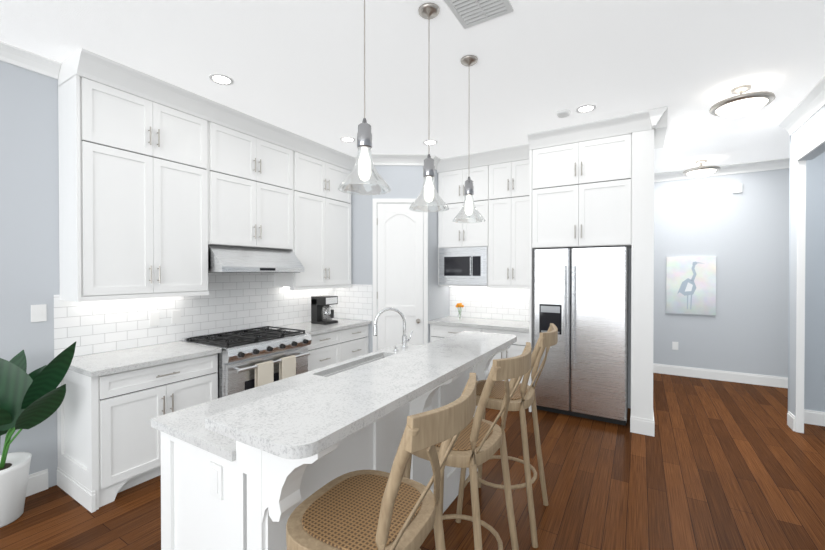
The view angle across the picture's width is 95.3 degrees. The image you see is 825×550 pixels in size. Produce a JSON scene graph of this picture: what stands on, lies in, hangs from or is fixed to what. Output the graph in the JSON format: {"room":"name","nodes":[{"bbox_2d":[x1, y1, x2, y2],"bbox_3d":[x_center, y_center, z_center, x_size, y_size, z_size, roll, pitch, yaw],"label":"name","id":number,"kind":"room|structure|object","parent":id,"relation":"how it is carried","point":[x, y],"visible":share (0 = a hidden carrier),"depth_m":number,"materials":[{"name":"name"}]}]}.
{"room":"kitchen","nodes":[
{"label":"kitchen","id":0,"kind":"room"},
{"bbox_2d":[0,61,309,487],"bbox_3d":[-2.705,0.004,2.638,0.100,3.050,8.350,0,1,31],"label":"wall","id":1,"kind":"structure","parent":0,"point":[29,210],"depth_m":2.61,"materials":[{"name":"grey paint"}]},
{"bbox_2d":[26,469,47,496],"bbox_3d":[-3.689,1.473,0.913,0.016,0.140,4.160,0,1,31],"label":"baseboard","id":2,"kind":"structure","parent":1,"relation":"attached to","point":[37,482],"depth_m":2.64,"materials":[{"name":"white"}]},
{"bbox_2d":[31,304,46,321],"bbox_3d":[-2.634,0.269,2.649,0.011,0.120,0.080,0,1,31],"label":"light switch","id":3,"kind":"object","parent":1,"relation":"attached to","point":[38,313],"depth_m":2.65,"materials":[{"name":"white plastic"}]},
{"bbox_2d":[58,48,354,301],"bbox_3d":[-1.650,-0.676,3.853,0.435,1.701,2.867,0,1,31],"label":"upper cabinet","id":4,"kind":"object","parent":1,"relation":"attached to","point":[163,185],"visible":0.98,"depth_m":3.09,"materials":[{"name":"white wood"}]},
{"bbox_2d":[54,273,371,357],"bbox_3d":[-1.559,0.162,3.798,0.660,0.883,2.920,0,1,31],"label":"tile backsplash","id":5,"kind":"structure","parent":1,"relation":"attached to","point":[233,301],"depth_m":3.62,"materials":[{"name":"white tile"}]},
{"bbox_2d":[150,312,158,325],"bbox_3d":[-2.252,0.384,3.281,0.006,0.120,0.075,0,1,31],"label":"outlet","id":6,"kind":"object","parent":5,"relation":"attached to","point":[154,316],"depth_m":3.28,"materials":[{"name":"white plastic"}]},
{"bbox_2d":[172,310,180,323],"bbox_3d":[-2.159,0.383,3.435,0.006,0.120,0.075,0,1,31],"label":"outlet","id":7,"kind":"object","parent":5,"relation":"attached to","point":[176,314],"depth_m":3.43,"materials":[{"name":"white plastic"}]},
{"bbox_2d":[208,245,303,272],"bbox_3d":[-1.634,-0.149,3.817,0.503,0.252,0.944,0,1,31],"label":"range hood","id":8,"kind":"object","parent":1,"relation":"attached to","point":[227,259],"visible":0.94,"depth_m":3.62,"materials":[{"name":"silver metal"}]},
{"bbox_2d":[0,41,824,181],"bbox_3d":[0.623,-1.453,1.751,6.500,0.119,10.100,0,1,31],"label":"crown molding","id":9,"kind":"structure","parent":1,"relation":"attached to","point":[806,108],"depth_m":3.59,"materials":[{"name":"white wood"}]},
{"bbox_2d":[343,165,448,352],"bbox_3d":[-0.249,-0.017,5.371,1.270,3.050,1.130,0,1,31],"label":"wall","id":10,"kind":"structure","parent":0,"point":[404,182],"depth_m":4.93,"materials":[{"name":"grey paint"}]},
{"bbox_2d":[373,199,427,351],"bbox_3d":[-0.158,0.263,4.872,0.612,2.498,0.401,0,1,31],"label":"pantry door","id":11,"kind":"structure","parent":10,"relation":"in","point":[400,255],"depth_m":4.87,"materials":[{"name":"white wood"}]},
{"bbox_2d":[0,373,824,549],"bbox_3d":[0.606,1.586,1.843,6.800,0.100,10.400,0,1,31],"label":"floor","id":12,"kind":"structure","parent":0,"point":[711,464],"depth_m":2.64,"materials":[{"name":"brown wood"}]},
{"bbox_2d":[0,342,75,527],"bbox_3d":[-2.475,0.972,2.262,0.590,1.120,0.534,0,1,31],"label":"potted plant","id":13,"kind":"object","parent":12,"relation":"on","point":[32,399],"visible":1,"depth_m":2.32,"materials":[{"name":"green plant"}]},
{"bbox_2d":[57,341,221,512],"bbox_3d":[-2.093,1.069,2.932,0.645,0.915,0.872,0,1,31],"label":"base cabinet","id":14,"kind":"object","parent":12,"relation":"on","point":[108,435],"visible":0.81,"depth_m":2.64,"materials":[{"name":"white wood"}]},
{"bbox_2d":[182,326,311,397],"bbox_3d":[-1.559,1.046,3.659,0.765,0.950,0.912,0,1,31],"label":"range","id":15,"kind":"object","parent":12,"relation":"on","point":[250,358],"visible":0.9,"depth_m":3.40,"materials":[{"name":"silver metal"}]},
{"bbox_2d":[269,318,371,370],"bbox_3d":[-1.098,1.057,4.575,0.645,0.915,1.118,0,1,31],"label":"base cabinet","id":16,"kind":"object","parent":12,"relation":"on","point":[342,339],"visible":0.44,"depth_m":4.40,"materials":[{"name":"white wood"}]},
{"bbox_2d":[311,295,337,324],"bbox_3d":[-1.078,0.430,4.655,0.270,0.333,0.220,0,1,31],"label":"coffee maker","id":17,"kind":"object","parent":16,"relation":"on","point":[321,310],"visible":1,"depth_m":4.60,"materials":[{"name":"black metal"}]},
{"bbox_2d":[151,334,512,549],"bbox_3d":[-0.196,1.015,2.237,0.986,1.035,1.978,0,1,31],"label":"kitchen island","id":18,"kind":"object","parent":12,"relation":"on","point":[252,468],"depth_m":1.53,"materials":[{"name":"white wood"}]},
{"bbox_2d":[151,419,230,462],"bbox_3d":[-0.362,0.634,2.341,0.580,0.035,2.020,0,1,31],"label":"island countertop","id":19,"kind":"structure","parent":18,"relation":"on","point":[211,448],"depth_m":1.46,"materials":[{"name":"white stone"}]},
{"bbox_2d":[373,307,412,348],"bbox_3d":[-0.157,0.438,3.097,0.276,0.343,0.216,0,1,31],"label":"faucet","id":20,"kind":"object","parent":19,"relation":"on","point":[405,340],"visible":1,"depth_m":3.11,"materials":[{"name":"silver metal"}]},
{"bbox_2d":[203,331,516,466],"bbox_3d":[0.062,0.481,2.036,0.440,0.037,2.140,0,1,31],"label":"island countertop","id":21,"kind":"structure","parent":18,"relation":"on","point":[296,425],"depth_m":1.42,"materials":[{"name":"white stone"}]},
{"bbox_2d":[286,373,477,549],"bbox_3d":[-0.104,0.936,1.183,0.578,1.214,0.488,0,1,31],"label":"bar stool","id":22,"kind":"object","parent":12,"relation":"on","point":[394,509],"visible":1,"depth_m":1.11,"materials":[{"name":"brown wood"}]},
{"bbox_2d":[430,324,487,379],"bbox_3d":[0.711,1.071,4.982,0.779,0.880,0.608,0,1,31],"label":"base cabinet","id":23,"kind":"object","parent":12,"relation":"on","point":[443,327],"depth_m":4.80,"materials":[{"name":"white wood"}]},
{"bbox_2d":[403,342,531,549],"bbox_3d":[0.248,0.931,1.761,0.574,1.214,0.479,0,1,31],"label":"bar stool","id":24,"kind":"object","parent":12,"relation":"on","point":[479,440],"visible":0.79,"depth_m":1.61,"materials":[{"name":"brown wood"}]},
{"bbox_2d":[456,323,557,547],"bbox_3d":[0.619,0.926,2.396,0.567,1.214,0.462,0,1,27],"label":"bar stool","id":25,"kind":"object","parent":12,"relation":"on","point":[523,398],"visible":0.83,"depth_m":2.26,"materials":[{"name":"brown wood"}]},
{"bbox_2d":[488,328,528,384],"bbox_3d":[1.220,1.074,4.674,0.642,0.880,0.608,0,1,31],"label":"base cabinet","id":26,"kind":"object","parent":12,"relation":"on","point":[516,349],"depth_m":4.35,"materials":[{"name":"white wood"}]},
{"bbox_2d":[428,316,528,331],"bbox_3d":[0.927,0.615,4.826,1.305,0.036,0.645,0,1,31],"label":"countertop","id":27,"kind":"structure","parent":26,"relation":"on","point":[466,322],"depth_m":4.69,"materials":[{"name":"white stone"}]},
{"bbox_2d":[456,303,463,319],"bbox_3d":[0.626,0.483,4.999,0.103,0.222,0.118,0,1,31],"label":"flower vase","id":28,"kind":"object","parent":27,"relation":"on","point":[458,305],"visible":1,"depth_m":4.98,"materials":[{"name":"clear glass"}]},
{"bbox_2d":[533,247,628,425],"bbox_3d":[1.876,0.617,4.187,0.910,1.800,0.696,0,1,31],"label":"refrigerator","id":29,"kind":"object","parent":12,"relation":"on","point":[580,299],"visible":0.92,"depth_m":3.91,"materials":[{"name":"silver metal"}]},
{"bbox_2d":[627,106,667,436],"bbox_3d":[2.390,-0.003,3.833,0.302,3.046,0.820,0,1,31],"label":"column","id":30,"kind":"structure","parent":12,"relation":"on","point":[646,130],"depth_m":3.59,"materials":[{"name":"white wood"}]},
{"bbox_2d":[0,0,824,172],"bbox_3d":[0.606,-1.564,1.819,6.800,0.100,10.400,0,1,31],"label":"ceiling","id":31,"kind":"structure","parent":0,"point":[295,66],"depth_m":2.67,"materials":[{"name":"white paint"}]},
{"bbox_2d":[209,73,233,84],"bbox_3d":[-1.485,-1.519,2.922,0.170,0.008,0.170,0,1,31],"label":"recessed light","id":32,"kind":"object","parent":31,"relation":"in","point":[221,79],"visible":1,"depth_m":2.92,"materials":[{"name":"white plastic"}]},
{"bbox_2d":[340,137,354,141],"bbox_3d":[-0.732,-1.529,4.243,0.170,0.008,0.170,0,1,31],"label":"recessed light","id":33,"kind":"object","parent":31,"relation":"in","point":[347,139],"visible":1,"depth_m":4.24,"materials":[{"name":"white plastic"}]},
{"bbox_2d":[338,0,390,194],"bbox_3d":[-0.211,-0.944,1.652,0.233,1.137,0.233,0,1,31],"label":"pendant light","id":34,"kind":"object","parent":31,"relation":"hanging from","point":[364,162],"visible":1,"depth_m":1.63,"materials":[{"name":"clear glass"}]},
{"bbox_2d":[409,3,448,211],"bbox_3d":[0.095,-0.948,2.157,0.233,1.137,0.233,0,1,31],"label":"pendant light","id":35,"kind":"object","parent":31,"relation":"hanging from","point":[429,11],"visible":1,"depth_m":2.14,"materials":[{"name":"clear glass"}]},
{"bbox_2d":[423,140,437,144],"bbox_3d":[0.205,-1.530,4.342,0.170,0.008,0.170,0,1,31],"label":"recessed light","id":36,"kind":"object","parent":31,"relation":"in","point":[432,142],"visible":0.9,"depth_m":4.34,"materials":[{"name":"white plastic"}]},
{"bbox_2d":[453,55,485,222],"bbox_3d":[0.400,-0.951,2.661,0.233,1.137,0.233,0,1,31],"label":"pendant light","id":37,"kind":"object","parent":31,"relation":"hanging from","point":[469,204],"visible":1,"depth_m":2.64,"materials":[{"name":"clear glass"}]},
{"bbox_2d":[444,0,513,28],"bbox_3d":[0.371,-1.510,2.096,0.304,0.012,0.304,0,1,31],"label":"ceiling vent","id":38,"kind":"object","parent":31,"relation":"in","point":[469,13],"visible":0.96,"depth_m":2.14,"materials":[{"name":"white plastic"}]},
{"bbox_2d":[557,109,570,117],"bbox_3d":[1.417,-1.510,3.526,0.124,0.036,0.124,0,1,31],"label":"smoke detector","id":39,"kind":"object","parent":31,"relation":"attached to","point":[564,113],"visible":1,"depth_m":3.49,"materials":[{"name":"white plastic"}]},
{"bbox_2d":[576,104,595,112],"bbox_3d":[1.590,-1.523,3.444,0.170,0.008,0.170,0,1,31],"label":"recessed light","id":40,"kind":"object","parent":31,"relation":"in","point":[586,108],"visible":1,"depth_m":3.44,"materials":[{"name":"white plastic"}]},
{"bbox_2d":[683,160,720,177],"bbox_3d":[3.904,-1.432,5.083,0.410,0.214,0.410,0,1,31],"label":"ceiling light","id":41,"kind":"object","parent":31,"relation":"attached to","point":[700,171],"visible":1,"depth_m":5.00,"materials":[{"name":"white glass"}]},
{"bbox_2d":[709,85,775,117],"bbox_3d":[2.686,-1.416,3.074,0.410,0.214,0.410,0,1,31],"label":"ceiling light","id":42,"kind":"object","parent":31,"relation":"attached to","point":[741,104],"visible":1,"depth_m":3.00,"materials":[{"name":"white glass"}]},
{"bbox_2d":[449,249,631,407],"bbox_3d":[1.618,-0.013,4.843,2.470,3.050,0.100,0,1,31],"label":"wall","id":43,"kind":"structure","parent":0,"point":[629,339],"depth_m":4.27,"materials":[{"name":"grey paint"}]},
{"bbox_2d":[437,143,529,286],"bbox_3d":[0.970,-0.701,4.887,1.305,1.666,0.480,0,1,31],"label":"upper cabinet","id":44,"kind":"object","parent":43,"relation":"attached to","point":[499,177],"depth_m":4.70,"materials":[{"name":"white wood"}]},
{"bbox_2d":[439,247,486,284],"bbox_3d":[0.727,-0.116,5.055,0.676,0.493,0.392,0,1,31],"label":"microwave","id":45,"kind":"object","parent":44,"relation":"attached to","point":[463,266],"visible":0.9,"depth_m":4.90,"materials":[{"name":"silver metal"}]},
{"bbox_2d":[450,286,528,320],"bbox_3d":[1.095,0.374,5.102,1.305,0.438,0.002,0,1,31],"label":"tile backsplash","id":46,"kind":"structure","parent":43,"relation":"attached to","point":[493,303],"depth_m":5.12,"materials":[{"name":"white tile"}]},
{"bbox_2d":[527,115,626,249],"bbox_3d":[1.865,-0.913,4.156,0.978,1.231,0.800,0,1,31],"label":"upper cabinet","id":47,"kind":"object","parent":43,"relation":"attached to","point":[591,184],"depth_m":3.88,"materials":[{"name":"white wood"}]},
{"bbox_2d":[653,168,789,377],"bbox_3d":[4.864,-0.015,5.156,2.960,3.050,0.100,0,1,31],"label":"wall","id":48,"kind":"structure","parent":0,"point":[743,237],"depth_m":5.32,"materials":[{"name":"grey paint"}]},
{"bbox_2d":[672,342,677,349],"bbox_3d":[3.953,1.066,5.654,0.075,0.120,0.006,0,1,31],"label":"outlet","id":49,"kind":"object","parent":48,"relation":"attached to","point":[674,344],"depth_m":5.65,"materials":[{"name":"white plastic"}]},
{"bbox_2d":[666,256,715,314],"bbox_3d":[4.098,0.151,5.542,0.590,0.850,0.032,0,1,31],"label":"framed picture","id":50,"kind":"object","parent":48,"relation":"attached to","point":[690,284],"visible":1,"depth_m":5.52,"materials":[{"name":"paper"}]},
{"bbox_2d":[653,363,787,387],"bbox_3d":[4.834,1.440,5.118,2.760,0.140,0.016,0,1,31],"label":"baseboard","id":51,"kind":"structure","parent":48,"relation":"attached to","point":[765,380],"depth_m":5.36,"materials":[{"name":"white wood"}]},
{"bbox_2d":[733,184,741,192],"bbox_3d":[4.548,-1.211,5.262,0.100,0.120,0.030,0,1,31],"label":"door chime","id":52,"kind":"object","parent":48,"relation":"attached to","point":[737,188],"depth_m":5.25,"materials":[{"name":"white plastic"}]},
{"bbox_2d":[788,135,824,411],"bbox_3d":[4.609,-0.003,3.557,1.500,3.050,0.100,0,1,31],"label":"wall","id":53,"kind":"structure","parent":0,"point":[814,382],"depth_m":3.81,"materials":[{"name":"grey paint"}]},
{"bbox_2d":[791,409,824,425],"bbox_3d":[4.549,1.452,3.537,1.410,0.140,0.016,0,1,31],"label":"baseboard","id":54,"kind":"structure","parent":53,"relation":"attached to","point":[812,417],"depth_m":3.81,"materials":[{"name":"white wood"}]},
{"bbox_2d":[789,105,824,416],"bbox_3d":[1.649,0.024,0.118,0.100,3.050,8.550,0,1,31],"label":"wall","id":55,"kind":"structure","parent":0,"point":[809,129],"depth_m":3.69,"materials":[{"name":"grey paint"}]},
{"bbox_2d":[795,129,824,432],"bbox_3d":[3.446,0.166,3.099,0.121,2.720,1.210,0,1,31],"label":"door frame","id":56,"kind":"structure","parent":55,"relation":"attached to","point":[812,144],"depth_m":3.62,"materials":[{"name":"white wood"}]}
]}

